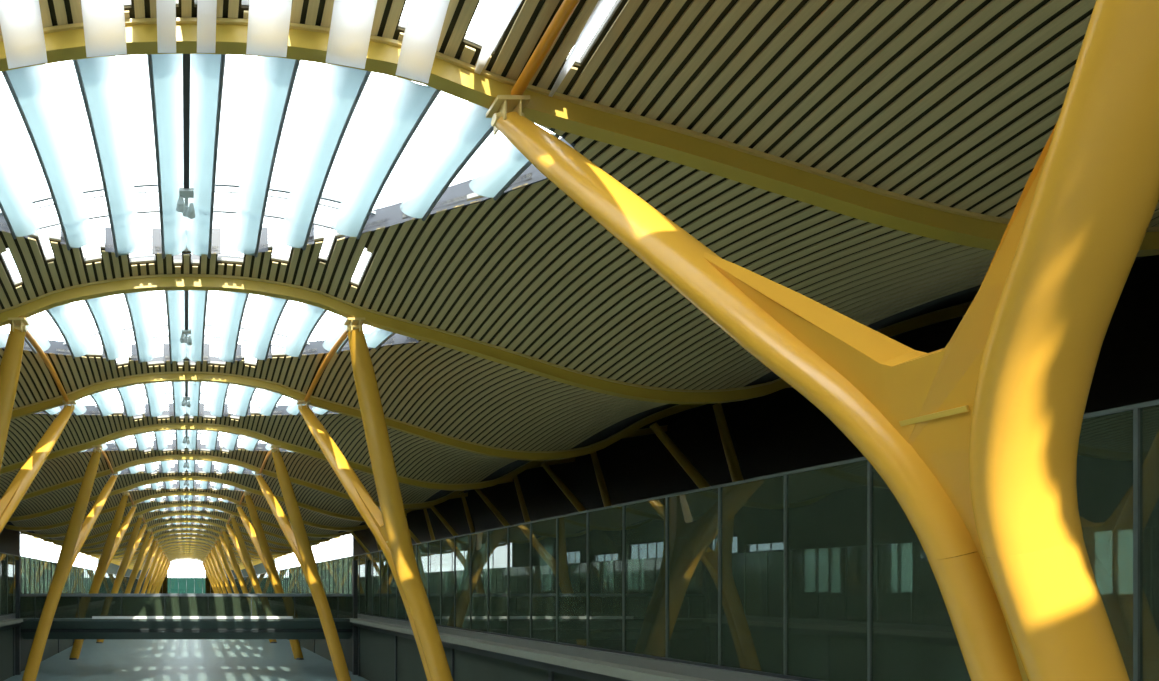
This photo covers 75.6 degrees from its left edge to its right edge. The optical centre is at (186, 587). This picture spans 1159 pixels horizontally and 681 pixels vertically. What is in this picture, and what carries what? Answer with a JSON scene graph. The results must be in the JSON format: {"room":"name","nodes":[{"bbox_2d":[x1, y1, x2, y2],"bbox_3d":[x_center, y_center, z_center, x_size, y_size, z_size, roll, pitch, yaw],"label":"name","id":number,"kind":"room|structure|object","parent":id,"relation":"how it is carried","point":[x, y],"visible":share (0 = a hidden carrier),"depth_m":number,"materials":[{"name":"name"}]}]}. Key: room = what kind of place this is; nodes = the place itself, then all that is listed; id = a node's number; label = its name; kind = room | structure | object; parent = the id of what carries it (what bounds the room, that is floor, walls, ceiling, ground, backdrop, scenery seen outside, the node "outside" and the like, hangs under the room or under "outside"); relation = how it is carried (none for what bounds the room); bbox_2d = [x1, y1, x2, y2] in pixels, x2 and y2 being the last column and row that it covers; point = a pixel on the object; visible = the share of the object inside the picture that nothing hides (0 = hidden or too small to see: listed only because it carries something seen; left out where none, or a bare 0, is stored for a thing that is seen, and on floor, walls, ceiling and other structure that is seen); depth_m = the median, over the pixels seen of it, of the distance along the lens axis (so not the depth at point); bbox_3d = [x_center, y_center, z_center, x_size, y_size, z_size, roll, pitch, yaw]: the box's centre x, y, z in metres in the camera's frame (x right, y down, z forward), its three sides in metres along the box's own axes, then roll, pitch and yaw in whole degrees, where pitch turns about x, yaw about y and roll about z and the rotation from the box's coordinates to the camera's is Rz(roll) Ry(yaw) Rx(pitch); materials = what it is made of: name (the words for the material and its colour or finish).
{"room":"airport terminal","nodes":[
{"label":"airport terminal","id":0,"kind":"room"},
{"bbox_2d":[0,614,14,620],"bbox_3d":[-22.425,2.450,97.600,16.150,0.500,223.200,0,0,0],"label":"floor","id":1,"kind":"structure","parent":0,"point":[11,616],"depth_m":48.10,"materials":[{"name":"grey stone"}]},
{"bbox_2d":[0,552,6,615],"bbox_3d":[-14.758,-0.310,39.600,0.435,5.020,18.000,0,0,0],"label":"glass wall","id":2,"kind":"structure","parent":1,"relation":"on","point":[2,555],"depth_m":47.57,"materials":[{"name":"glass"}]},
{"bbox_2d":[6,553,54,614],"bbox_3d":[-14.758,-0.310,57.600,0.435,5.020,18.000,0,0,0],"label":"glass wall","id":3,"kind":"structure","parent":1,"relation":"on","point":[37,575],"depth_m":55.40,"materials":[{"name":"glass"}]},
{"bbox_2d":[55,563,82,593],"bbox_3d":[-14.757,-0.310,75.600,0.435,5.020,18.000,0,0,0],"label":"glass wall","id":4,"kind":"structure","parent":1,"relation":"on","point":[74,582],"depth_m":78.15,"materials":[{"name":"glass"}]},
{"bbox_2d":[83,568,100,593],"bbox_3d":[-14.757,-0.310,93.600,0.435,5.020,18.000,0,0,0],"label":"glass wall","id":5,"kind":"structure","parent":1,"relation":"on","point":[88,574],"depth_m":88.38,"materials":[{"name":"glass"}]},
{"bbox_2d":[101,572,113,593],"bbox_3d":[-14.757,-0.310,111.600,0.435,5.020,18.000,0,0,0],"label":"glass wall","id":6,"kind":"structure","parent":1,"relation":"on","point":[107,584],"depth_m":110.80,"materials":[{"name":"glass"}]},
{"bbox_2d":[114,574,122,593],"bbox_3d":[-14.757,-0.310,129.600,0.435,5.020,18.000,0,0,0],"label":"glass wall","id":7,"kind":"structure","parent":1,"relation":"on","point":[120,591],"depth_m":132.61,"materials":[{"name":"glass"}]},
{"bbox_2d":[123,576,130,593],"bbox_3d":[-14.757,-0.310,147.600,0.435,5.020,18.000,0,0,0],"label":"glass wall","id":8,"kind":"structure","parent":1,"relation":"on","point":[125,579],"depth_m":143.49,"materials":[{"name":"glass"}]},
{"bbox_2d":[0,527,19,555],"bbox_3d":[-30.700,-4.600,48.000,0.400,13.600,124.000,0,0,0],"label":"wall","id":9,"kind":"structure","parent":0,"point":[9,539],"depth_m":103.98,"materials":[{"name":"grey glass"}]},
{"bbox_2d":[21,534,92,569],"bbox_3d":[-30.600,-4.050,159.600,0.160,12.500,99.200,0,0,0],"label":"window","id":10,"kind":"structure","parent":9,"relation":"in","point":[21,534],"depth_m":134.93,"materials":[{"name":"clear glass"}]},
{"bbox_2d":[0,627,85,680],"bbox_3d":[-14.350,4.950,97.600,0.500,4.499,223.200,0,0,0],"label":"wall","id":11,"kind":"structure","parent":0,"point":[7,636],"depth_m":49.19,"materials":[{"name":"metal"}]},
{"bbox_2d":[0,623,21,629],"bbox_3d":[-14.074,2.986,97.600,0.549,0.329,223.200,0,0,0],"label":"trim","id":12,"kind":"structure","parent":11,"relation":"attached to","point":[16,624],"depth_m":47.04,"materials":[{"name":"metal"}]},
{"bbox_2d":[0,618,23,626],"bbox_3d":[-13.949,2.670,97.600,0.799,0.300,223.200,0,0,0],"label":"trim","id":13,"kind":"structure","parent":11,"relation":"attached to","point":[14,620],"depth_m":46.53,"materials":[{"name":"grey metal"}]},
{"bbox_2d":[4,639,368,680],"bbox_3d":[0.000,7.300,97.600,29.200,0.200,223.200,0,0,0],"label":"floor","id":14,"kind":"structure","parent":0,"point":[112,659],"depth_m":58.77,"materials":[{"name":"grey stone"}]},
{"bbox_2d":[0,318,75,532],"bbox_3d":[-8.615,-1.077,24.700,6.470,16.782,9.280,0,0,0],"label":"support column","id":15,"kind":"structure","parent":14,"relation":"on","point":[10,366],"depth_m":25.39,"materials":[{"name":"yellow metal"}]},
{"bbox_2d":[22,445,117,680],"bbox_3d":[-8.615,-1.077,42.700,6.470,16.782,9.280,0,0,0],"label":"support column","id":16,"kind":"structure","parent":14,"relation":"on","point":[77,533],"depth_m":42.23,"materials":[{"name":"yellow metal"}]},
{"bbox_2d":[69,491,136,659],"bbox_3d":[-8.615,-1.077,60.700,6.470,16.782,9.280,0,0,0],"label":"support column","id":17,"kind":"structure","parent":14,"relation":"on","point":[116,534],"depth_m":60.15,"materials":[{"name":"yellow metal"}]},
{"bbox_2d":[96,515,146,642],"bbox_3d":[-8.615,-1.077,78.700,6.470,16.782,9.280,0,0,0],"label":"support column","id":18,"kind":"structure","parent":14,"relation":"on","point":[134,541],"depth_m":77.90,"materials":[{"name":"yellow metal"}]},
{"bbox_2d":[124,529,154,593],"bbox_3d":[-8.615,-1.077,96.700,6.470,16.782,9.280,0,0,0],"label":"support column","id":19,"kind":"structure","parent":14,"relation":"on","point":[147,542],"depth_m":95.77,"materials":[{"name":"yellow metal"}]},
{"bbox_2d":[134,538,158,593],"bbox_3d":[-8.615,-1.077,114.700,6.470,16.782,9.280,0,0,0],"label":"support column","id":20,"kind":"structure","parent":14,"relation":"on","point":[154,547],"depth_m":113.73,"materials":[{"name":"yellow metal"}]},
{"bbox_2d":[141,545,162,593],"bbox_3d":[-8.615,-1.077,132.700,6.470,16.782,9.280,0,0,0],"label":"support column","id":21,"kind":"structure","parent":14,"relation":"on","point":[159,551],"depth_m":131.77,"materials":[{"name":"yellow metal"}]},
{"bbox_2d":[146,551,164,593],"bbox_3d":[-8.615,-1.077,150.700,6.470,16.782,9.280,0,0,0],"label":"support column","id":22,"kind":"structure","parent":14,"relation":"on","point":[162,556],"depth_m":149.72,"materials":[{"name":"yellow metal"}]},
{"bbox_2d":[150,555,167,593],"bbox_3d":[-8.615,-1.077,168.700,6.470,16.782,9.280,0,0,0],"label":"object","id":23,"kind":"object","parent":14,"relation":"on","point":[165,557],"visible":0.74,"depth_m":167.88,"materials":[{"name":"yellow paint"}]},
{"bbox_2d":[154,558,168,593],"bbox_3d":[-8.615,-1.077,186.700,6.470,16.782,9.280,0,0,0],"label":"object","id":24,"kind":"object","parent":14,"relation":"on","point":[167,561],"visible":0.69,"depth_m":185.83,"materials":[{"name":"yellow paint"}]},
{"bbox_2d":[156,561,170,593],"bbox_3d":[-8.615,-1.077,204.700,6.470,16.782,9.280,0,0,0],"label":"support column","id":25,"kind":"structure","parent":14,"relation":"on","point":[169,563],"depth_m":203.99,"materials":[{"name":"yellow metal"}]},
{"bbox_2d":[15,560,357,674],"bbox_3d":[0.000,2.450,51.945,28.340,9.500,4.610,0,0,0],"label":"footbridge","id":26,"kind":"object","parent":14,"relation":"on","point":[77,616],"visible":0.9,"depth_m":49.88,"materials":[{"name":"grey metal"}]},
{"bbox_2d":[202,561,216,593],"bbox_3d":[8.615,-1.077,204.700,6.470,16.782,9.280,0,0,0],"label":"support column","id":27,"kind":"structure","parent":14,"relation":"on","point":[203,563],"depth_m":203.99,"materials":[{"name":"yellow metal"}]},
{"bbox_2d":[97,557,275,568],"bbox_3d":[0.000,-8.351,200.200,61.000,4.254,0.360,0,0,0],"label":"roof beam","id":28,"kind":"structure","parent":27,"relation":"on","point":[176,557],"depth_m":200.09,"materials":[{"name":"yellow metal"}]},
{"bbox_2d":[131,558,241,569],"bbox_3d":[0.000,-8.351,209.200,61.000,4.254,0.360,0,0,0],"label":"roof beam","id":29,"kind":"structure","parent":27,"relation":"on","point":[179,558],"depth_m":209.08,"materials":[{"name":"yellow metal"}]},
{"bbox_2d":[204,558,218,593],"bbox_3d":[8.615,-1.077,186.700,6.470,16.782,9.280,0,0,0],"label":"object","id":30,"kind":"object","parent":14,"relation":"on","point":[205,561],"visible":0.66,"depth_m":185.83,"materials":[{"name":"yellow paint"}]},
{"bbox_2d":[88,553,284,567],"bbox_3d":[0.000,-8.351,182.200,61.000,4.254,0.360,0,0,0],"label":"roof beam","id":31,"kind":"structure","parent":30,"relation":"on","point":[184,553],"depth_m":182.05,"materials":[{"name":"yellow metal"}]},
{"bbox_2d":[91,555,281,567],"bbox_3d":[0.000,-8.351,191.200,61.000,4.254,0.360,0,0,0],"label":"roof beam","id":32,"kind":"structure","parent":30,"relation":"on","point":[179,555],"depth_m":191.07,"materials":[{"name":"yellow metal"}]},
{"bbox_2d":[205,555,222,593],"bbox_3d":[8.615,-1.077,168.700,6.470,16.782,9.280,0,0,0],"label":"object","id":33,"kind":"object","parent":14,"relation":"on","point":[206,557],"visible":0.73,"depth_m":167.88,"materials":[{"name":"yellow paint"}]},
{"bbox_2d":[113,550,259,564],"bbox_3d":[0.000,-8.351,164.200,61.000,4.254,0.360,0,0,0],"label":"roof beam","id":34,"kind":"structure","parent":33,"relation":"on","point":[176,550],"depth_m":164.07,"materials":[{"name":"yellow metal"}]},
{"bbox_2d":[81,552,291,565],"bbox_3d":[0.000,-8.351,173.200,61.000,4.254,0.360,0,0,0],"label":"roof beam","id":35,"kind":"structure","parent":33,"relation":"on","point":[176,552],"depth_m":173.08,"materials":[{"name":"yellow metal"}]},
{"bbox_2d":[208,551,226,593],"bbox_3d":[8.615,-1.077,150.700,6.470,16.782,9.280,0,0,0],"label":"support column","id":36,"kind":"structure","parent":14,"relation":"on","point":[210,556],"depth_m":149.72,"materials":[{"name":"yellow metal"}]},
{"bbox_2d":[61,545,311,561],"bbox_3d":[0.000,-8.351,146.200,61.000,4.254,0.360,0,0,0],"label":"roof beam","id":37,"kind":"structure","parent":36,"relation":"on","point":[177,545],"depth_m":146.07,"materials":[{"name":"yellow metal"}]},
{"bbox_2d":[111,547,261,563],"bbox_3d":[0.000,-8.351,155.200,61.000,4.254,0.360,0,0,0],"label":"roof beam","id":38,"kind":"structure","parent":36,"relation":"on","point":[183,547],"depth_m":155.07,"materials":[{"name":"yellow metal"}]},
{"bbox_2d":[210,545,231,593],"bbox_3d":[8.615,-1.077,132.700,6.470,16.782,9.280,0,0,0],"label":"support column","id":39,"kind":"structure","parent":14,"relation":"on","point":[213,551],"depth_m":131.77,"materials":[{"name":"yellow metal"}]},
{"bbox_2d":[44,539,328,557],"bbox_3d":[0.000,-8.351,128.200,61.000,4.254,0.360,0,0,0],"label":"roof beam","id":40,"kind":"structure","parent":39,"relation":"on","point":[176,539],"depth_m":128.06,"materials":[{"name":"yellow metal"}]},
{"bbox_2d":[53,542,319,560],"bbox_3d":[0.000,-8.351,137.200,61.000,4.254,0.360,0,0,0],"label":"roof beam","id":41,"kind":"structure","parent":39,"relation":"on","point":[178,542],"depth_m":137.05,"materials":[{"name":"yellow metal"}]},
{"bbox_2d":[214,538,238,593],"bbox_3d":[8.615,-1.077,114.700,6.470,16.782,9.280,0,0,0],"label":"support column","id":42,"kind":"structure","parent":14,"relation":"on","point":[218,547],"depth_m":113.73,"materials":[{"name":"yellow metal"}]},
{"bbox_2d":[20,531,350,553],"bbox_3d":[0.000,-8.351,110.200,61.000,4.254,0.360,0,0,0],"label":"roof beam","id":43,"kind":"structure","parent":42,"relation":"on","point":[175,532],"depth_m":110.07,"materials":[{"name":"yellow metal"}]},
{"bbox_2d":[33,535,339,556],"bbox_3d":[0.000,-8.351,119.200,61.000,4.254,0.360,0,0,0],"label":"roof beam","id":44,"kind":"structure","parent":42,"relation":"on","point":[178,536],"depth_m":119.07,"materials":[{"name":"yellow metal"}]},
{"bbox_2d":[218,529,248,593],"bbox_3d":[8.615,-1.077,96.700,6.470,16.782,9.280,0,0,0],"label":"support column","id":45,"kind":"structure","parent":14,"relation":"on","point":[225,542],"depth_m":95.77,"materials":[{"name":"yellow metal"}]},
{"bbox_2d":[35,520,337,546],"bbox_3d":[0.000,-8.351,92.200,61.000,4.254,0.360,0,0,0],"label":"roof beam","id":46,"kind":"structure","parent":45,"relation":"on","point":[172,521],"depth_m":92.08,"materials":[{"name":"yellow metal"}]},
{"bbox_2d":[226,515,276,642],"bbox_3d":[8.615,-1.077,78.700,6.470,16.782,9.280,0,0,0],"label":"support column","id":47,"kind":"structure","parent":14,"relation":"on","point":[238,541],"depth_m":77.90,"materials":[{"name":"yellow metal"}]},
{"bbox_2d":[11,503,429,537],"bbox_3d":[0.000,-8.351,74.200,61.000,4.254,0.360,0,0,0],"label":"roof beam","id":48,"kind":"structure","parent":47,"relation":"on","point":[174,504],"depth_m":74.06,"materials":[{"name":"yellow metal"}]},
{"bbox_2d":[236,491,303,659],"bbox_3d":[8.615,-1.077,60.700,6.470,16.782,9.280,0,0,0],"label":"support column","id":49,"kind":"structure","parent":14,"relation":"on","point":[256,534],"depth_m":60.15,"materials":[{"name":"yellow metal"}]},
{"bbox_2d":[5,491,467,530],"bbox_3d":[0.000,-8.351,65.200,61.000,4.254,0.360,0,0,0],"label":"roof beam","id":50,"kind":"structure","parent":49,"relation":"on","point":[177,493],"depth_m":65.07,"materials":[{"name":"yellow metal"}]},
{"bbox_2d":[255,445,350,680],"bbox_3d":[8.615,-1.077,42.700,6.470,16.782,9.280,0,0,0],"label":"support column","id":51,"kind":"structure","parent":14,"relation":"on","point":[295,533],"depth_m":42.23,"materials":[{"name":"yellow metal"}]},
{"bbox_2d":[21,454,574,508],"bbox_3d":[0.000,-8.351,47.200,61.000,4.254,0.360,0,0,0],"label":"roof beam","id":52,"kind":"structure","parent":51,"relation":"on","point":[176,456],"depth_m":47.06,"materials":[{"name":"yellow metal"}]},
{"bbox_2d":[0,423,667,490],"bbox_3d":[0.000,-8.351,38.200,61.000,4.254,0.360,0,0,0],"label":"roof beam","id":53,"kind":"structure","parent":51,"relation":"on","point":[165,426],"depth_m":38.07,"materials":[{"name":"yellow metal"}]},
{"bbox_2d":[297,318,452,680],"bbox_3d":[8.615,-1.077,24.700,6.470,16.782,9.280,0,0,0],"label":"support column","id":54,"kind":"structure","parent":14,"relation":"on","point":[389,526],"depth_m":24.22,"materials":[{"name":"yellow metal"}]},
{"bbox_2d":[11,371,791,460],"bbox_3d":[0.000,-8.351,29.200,61.000,4.254,0.360,0,0,0],"label":"roof beam","id":55,"kind":"structure","parent":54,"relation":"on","point":[177,376],"depth_m":29.07,"materials":[{"name":"yellow metal"}]},
{"bbox_2d":[0,274,971,403],"bbox_3d":[0.000,-8.351,20.200,61.000,4.254,0.360,0,0,0],"label":"roof beam","id":56,"kind":"structure","parent":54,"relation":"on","point":[160,282],"depth_m":20.07,"materials":[{"name":"yellow metal"}]},
{"bbox_2d":[486,0,1158,680],"bbox_3d":[8.750,-1.077,6.700,6.200,16.782,9.280,0,0,0],"label":"support column","id":57,"kind":"structure","parent":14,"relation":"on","point":[975,438],"depth_m":6.26,"materials":[{"name":"yellow metal"}]},
{"bbox_2d":[0,18,1158,256],"bbox_3d":[0.000,-8.351,11.200,61.000,4.254,0.360,0,0,0],"label":"roof beam","id":58,"kind":"structure","parent":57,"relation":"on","point":[450,75],"depth_m":11.07,"materials":[{"name":"yellow metal"}]},
{"bbox_2d":[48,509,324,539],"bbox_3d":[0.000,-8.878,78.700,61.000,4.592,9.000,0,0,0],"label":"ceiling","id":59,"kind":"structure","parent":0,"point":[104,528],"depth_m":82.06,"materials":[{"name":"brown wood"}]},
{"bbox_2d":[147,496,225,512],"bbox_3d":[0.000,-10.175,78.700,18.000,2.609,8.900,0,0,0],"label":"skylight","id":60,"kind":"object","parent":59,"relation":"attached to","point":[175,497],"visible":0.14,"depth_m":80.81,"materials":[{"name":"white glass"}]},
{"bbox_2d":[62,516,310,543],"bbox_3d":[0.000,-8.878,87.700,61.000,4.592,9.000,0,0,0],"label":"ceiling","id":61,"kind":"structure","parent":0,"point":[159,520],"depth_m":91.12,"materials":[{"name":"brown wood"}]},
{"bbox_2d":[148,507,224,519],"bbox_3d":[0.000,-10.175,87.700,18.000,2.609,8.900,0,0,0],"label":"skylight","id":62,"kind":"object","parent":61,"relation":"attached to","point":[180,516],"visible":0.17,"depth_m":89.97,"materials":[{"name":"white glass"}]},
{"bbox_2d":[30,512,406,542],"bbox_3d":[0.000,-8.351,83.200,61.000,4.254,0.360,0,0,0],"label":"roof beam","id":63,"kind":"structure","parent":61,"relation":"attached to","point":[178,513],"depth_m":83.07,"materials":[{"name":"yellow metal"}]},
{"bbox_2d":[81,523,291,548],"bbox_3d":[0.000,-8.878,96.700,61.000,4.592,9.000,0,0,0],"label":"ceiling","id":64,"kind":"structure","parent":0,"point":[186,524],"depth_m":100.25,"materials":[{"name":"brown wood"}]},
{"bbox_2d":[165,516,207,524],"bbox_3d":[0.000,-10.175,96.700,18.000,2.609,8.900,0,0,0],"label":"skylight","id":65,"kind":"object","parent":64,"relation":"attached to","point":[169,516],"visible":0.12,"depth_m":99.17,"materials":[{"name":"white glass"}]},
{"bbox_2d":[98,559,274,579],"bbox_3d":[0.000,-1.900,209.850,61.800,18.200,0.300,0,0,0],"label":"wall","id":66,"kind":"structure","parent":0,"point":[113,568],"depth_m":209.70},
{"bbox_2d":[82,528,290,551],"bbox_3d":[0.000,-8.878,105.700,61.000,4.592,9.000,0,0,0],"label":"ceiling","id":67,"kind":"structure","parent":0,"point":[186,529],"depth_m":109.40,"materials":[{"name":"brown wood"}]},
{"bbox_2d":[5,526,367,550],"bbox_3d":[0.000,-8.351,101.200,61.000,4.254,0.360,0,0,0],"label":"roof beam","id":68,"kind":"structure","parent":67,"relation":"attached to","point":[174,527],"depth_m":101.08,"materials":[{"name":"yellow metal"}]},
{"bbox_2d":[86,532,286,554],"bbox_3d":[0.000,-8.878,114.700,61.000,4.592,9.000,0,0,0],"label":"ceiling","id":69,"kind":"structure","parent":0,"point":[162,537],"depth_m":118.47,"materials":[{"name":"brown wood"}]},
{"bbox_2d":[98,537,274,555],"bbox_3d":[0.000,-8.878,123.700,61.000,4.592,9.000,0,0,0],"label":"ceiling","id":70,"kind":"structure","parent":0,"point":[165,537],"depth_m":127.44,"materials":[{"name":"brown wood"}]},
{"bbox_2d":[113,541,259,558],"bbox_3d":[0.000,-8.878,132.700,61.000,4.592,9.000,0,0,0],"label":"ceiling","id":71,"kind":"structure","parent":0,"point":[176,541],"depth_m":136.62,"materials":[{"name":"brown wood"}]},
{"bbox_2d":[117,544,255,560],"bbox_3d":[0.000,-8.878,141.700,61.000,4.592,9.000,0,0,0],"label":"ceiling","id":72,"kind":"structure","parent":0,"point":[178,544],"depth_m":145.64,"materials":[{"name":"brown wood"}]},
{"bbox_2d":[120,547,252,560],"bbox_3d":[0.000,-8.878,150.700,61.000,4.592,9.000,0,0,0],"label":"ceiling","id":73,"kind":"structure","parent":0,"point":[175,547],"depth_m":154.51,"materials":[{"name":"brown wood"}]},
{"bbox_2d":[145,559,227,593],"bbox_3d":[0.000,-1.900,209.470,29.200,18.200,0.140,0,0,0],"label":"glass wall","id":74,"kind":"structure","parent":0,"point":[170,585],"depth_m":209.49,"materials":[{"name":"teal glass"}]},
{"bbox_2d":[287,627,591,680],"bbox_3d":[14.350,4.950,97.600,0.500,4.499,223.200,0,0,0],"label":"wall","id":75,"kind":"structure","parent":0,"point":[381,656],"depth_m":38.90,"materials":[{"name":"metal"}]},
{"bbox_2d":[349,618,712,680],"bbox_3d":[13.950,2.670,97.600,0.799,0.300,223.200,0,0,0],"label":"trim","id":76,"kind":"structure","parent":75,"relation":"attached to","point":[621,671],"depth_m":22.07,"materials":[{"name":"grey metal"}]},
{"bbox_2d":[358,614,797,680],"bbox_3d":[22.425,2.450,97.600,16.150,0.500,223.200,0,0,0],"label":"floor","id":77,"kind":"structure","parent":0,"point":[715,674],"depth_m":20.07,"materials":[{"name":"grey stone"}]},
{"bbox_2d":[242,576,249,593],"bbox_3d":[14.757,-0.310,147.600,0.435,5.020,18.000,0,0,0],"label":"glass wall","id":78,"kind":"structure","parent":77,"relation":"on","point":[246,579],"depth_m":143.49,"materials":[{"name":"glass"}]},
{"bbox_2d":[250,574,258,593],"bbox_3d":[14.757,-0.310,129.600,0.435,5.020,18.000,0,0,0],"label":"glass wall","id":79,"kind":"structure","parent":77,"relation":"on","point":[252,591],"depth_m":132.61,"materials":[{"name":"glass"}]},
{"bbox_2d":[259,572,271,593],"bbox_3d":[14.757,-0.310,111.600,0.435,5.020,18.000,0,0,0],"label":"glass wall","id":80,"kind":"structure","parent":77,"relation":"on","point":[265,584],"depth_m":110.80,"materials":[{"name":"glass"}]},
{"bbox_2d":[272,568,289,593],"bbox_3d":[14.757,-0.310,93.600,0.435,5.020,18.000,0,0,0],"label":"glass wall","id":81,"kind":"structure","parent":77,"relation":"on","point":[284,574],"depth_m":88.38,"materials":[{"name":"glass"}]},
{"bbox_2d":[290,563,317,593],"bbox_3d":[14.757,-0.310,75.600,0.435,5.020,18.000,0,0,0],"label":"glass wall","id":82,"kind":"structure","parent":77,"relation":"on","point":[298,583],"depth_m":78.15,"materials":[{"name":"glass"}]},
{"bbox_2d":[318,553,366,614],"bbox_3d":[14.758,-0.310,57.600,0.435,5.020,18.000,0,0,0],"label":"glass wall","id":83,"kind":"structure","parent":77,"relation":"on","point":[335,575],"depth_m":55.40,"materials":[{"name":"glass"}]},
{"bbox_2d":[351,532,380,552],"bbox_3d":[25.260,-3.391,83.200,5.360,11.201,0.680,0,0,0],"label":"strut","id":84,"kind":"object","parent":77,"relation":"on","point":[352,533],"visible":0.2,"depth_m":83.05,"materials":[{"name":"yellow metal"}]},
{"bbox_2d":[366,533,472,630],"bbox_3d":[14.758,-0.310,39.600,0.435,5.020,18.000,0,0,0],"label":"glass wall","id":85,"kind":"structure","parent":77,"relation":"on","point":[445,565],"depth_m":34.74,"materials":[{"name":"glass"}]},
{"bbox_2d":[409,507,434,542],"bbox_3d":[25.260,-3.391,65.200,5.360,11.201,0.680,0,0,0],"label":"strut","id":86,"kind":"object","parent":77,"relation":"on","point":[412,535],"visible":0.19,"depth_m":65.04,"materials":[{"name":"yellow metal"}]},
{"bbox_2d":[430,492,474,535],"bbox_3d":[25.260,-3.391,56.200,5.360,11.201,0.680,0,0,0],"label":"strut","id":87,"kind":"object","parent":77,"relation":"on","point":[470,523],"visible":0.38,"depth_m":56.05,"materials":[{"name":"yellow metal"}]},
{"bbox_2d":[474,475,529,525],"bbox_3d":[25.260,-3.391,47.200,5.360,11.201,0.680,0,0,0],"label":"strut","id":88,"kind":"object","parent":77,"relation":"on","point":[485,499],"visible":0.27,"depth_m":47.05,"materials":[{"name":"yellow metal"}]},
{"bbox_2d":[541,452,611,511],"bbox_3d":[25.260,-3.391,38.200,5.360,11.201,0.680,0,0,0],"label":"strut","id":89,"kind":"object","parent":77,"relation":"on","point":[599,475],"visible":0.34,"depth_m":38.06,"materials":[{"name":"yellow metal"}]},
{"bbox_2d":[472,457,880,680],"bbox_3d":[14.758,-0.310,21.600,0.435,5.020,18.000,0,0,0],"label":"glass wall","id":90,"kind":"structure","parent":77,"relation":"on","point":[778,575],"depth_m":16.48,"materials":[{"name":"glass"}]},
{"bbox_2d":[649,403,742,488],"bbox_3d":[25.260,-3.391,29.200,5.360,11.201,0.680,0,0,0],"label":"strut","id":91,"kind":"object","parent":77,"relation":"on","point":[732,461],"visible":0.41,"depth_m":29.07,"materials":[{"name":"yellow metal"}]},
{"bbox_2d":[881,400,1158,680],"bbox_3d":[14.758,-0.310,3.600,0.435,5.020,18.000,0,0,0],"label":"glass wall","id":92,"kind":"structure","parent":77,"relation":"on","point":[1117,475],"depth_m":9.54,"materials":[{"name":"green glass"}]},
{"bbox_2d":[0,0,1158,533],"bbox_3d":[0.000,-8.916,38.200,61.000,4.516,72.000,0,0,0],"label":"ceiling","id":93,"kind":"structure","parent":0,"point":[950,103],"depth_m":14.11,"materials":[{"name":"brown wood"}]},
{"bbox_2d":[34,356,338,417],"bbox_3d":[0.000,-10.175,33.700,18.000,2.609,8.900,0,0,0],"label":"skylight","id":94,"kind":"object","parent":93,"relation":"attached to","point":[186,398],"visible":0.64,"depth_m":34.16,"materials":[{"name":"white glass"}]},
{"bbox_2d":[78,410,294,452],"bbox_3d":[0.000,-10.175,42.700,18.000,2.609,8.900,0,0,0],"label":"skylight","id":95,"kind":"object","parent":93,"relation":"attached to","point":[184,438],"visible":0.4,"depth_m":43.66,"materials":[{"name":"white glass"}]},
{"bbox_2d":[129,467,243,490],"bbox_3d":[0.000,-10.175,60.700,18.000,2.609,8.900,0,0,0],"label":"skylight","id":96,"kind":"object","parent":93,"relation":"attached to","point":[168,484],"visible":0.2,"depth_m":62.27,"materials":[{"name":"white glass"}]},
{"bbox_2d":[114,484,258,506],"bbox_3d":[0.000,-10.175,69.700,18.000,2.609,8.900,0,0,0],"label":"skylight","id":97,"kind":"object","parent":93,"relation":"attached to","point":[181,497],"visible":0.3,"depth_m":71.50,"materials":[{"name":"white glass"}]},
{"bbox_2d":[108,444,265,475],"bbox_3d":[0.000,-10.175,51.700,18.000,2.609,8.900,0,0,0],"label":"skylight","id":98,"kind":"object","parent":93,"relation":"attached to","point":[180,465],"visible":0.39,"depth_m":52.90,"materials":[{"name":"white glass"}]},
{"bbox_2d":[0,254,419,363],"bbox_3d":[0.000,-10.175,24.700,18.000,2.609,8.900,0,0,0],"label":"skylight","id":99,"kind":"object","parent":93,"relation":"attached to","point":[186,310],"visible":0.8,"depth_m":24.38,"materials":[{"name":"white glass"}]},
{"bbox_2d":[8,476,512,521],"bbox_3d":[0.000,-8.351,56.200,61.000,4.254,0.360,0,0,0],"label":"roof beam","id":100,"kind":"structure","parent":93,"relation":"attached to","point":[169,478],"depth_m":56.07,"materials":[{"name":"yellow metal"}]},
{"bbox_2d":[0,54,582,258],"bbox_3d":[0.000,-10.175,15.700,18.000,2.609,8.900,0,0,0],"label":"skylight","id":101,"kind":"object","parent":93,"relation":"attached to","point":[186,90],"visible":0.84,"depth_m":14.56,"materials":[{"name":"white glass"}]},
{"bbox_2d":[0,0,615,96],"bbox_3d":[0.000,-10.175,6.700,18.000,2.609,8.900,0,0,0],"label":"skylight","id":102,"kind":"object","parent":93,"relation":"attached to","point":[21,25],"visible":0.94,"depth_m":10.67,"materials":[{"name":"white glass"}]},
{"bbox_2d":[353,255,1158,555],"bbox_3d":[30.700,-4.600,48.000,0.400,13.600,124.000,0,0,0],"label":"wall","id":103,"kind":"structure","parent":0,"point":[780,431],"depth_m":32.86,"materials":[{"name":"grey glass"}]},
{"bbox_2d":[280,534,351,569],"bbox_3d":[30.600,-4.050,159.600,0.160,12.500,99.200,0,0,0],"label":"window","id":104,"kind":"structure","parent":103,"relation":"in","point":[351,534],"depth_m":134.93,"materials":[{"name":"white glass"}]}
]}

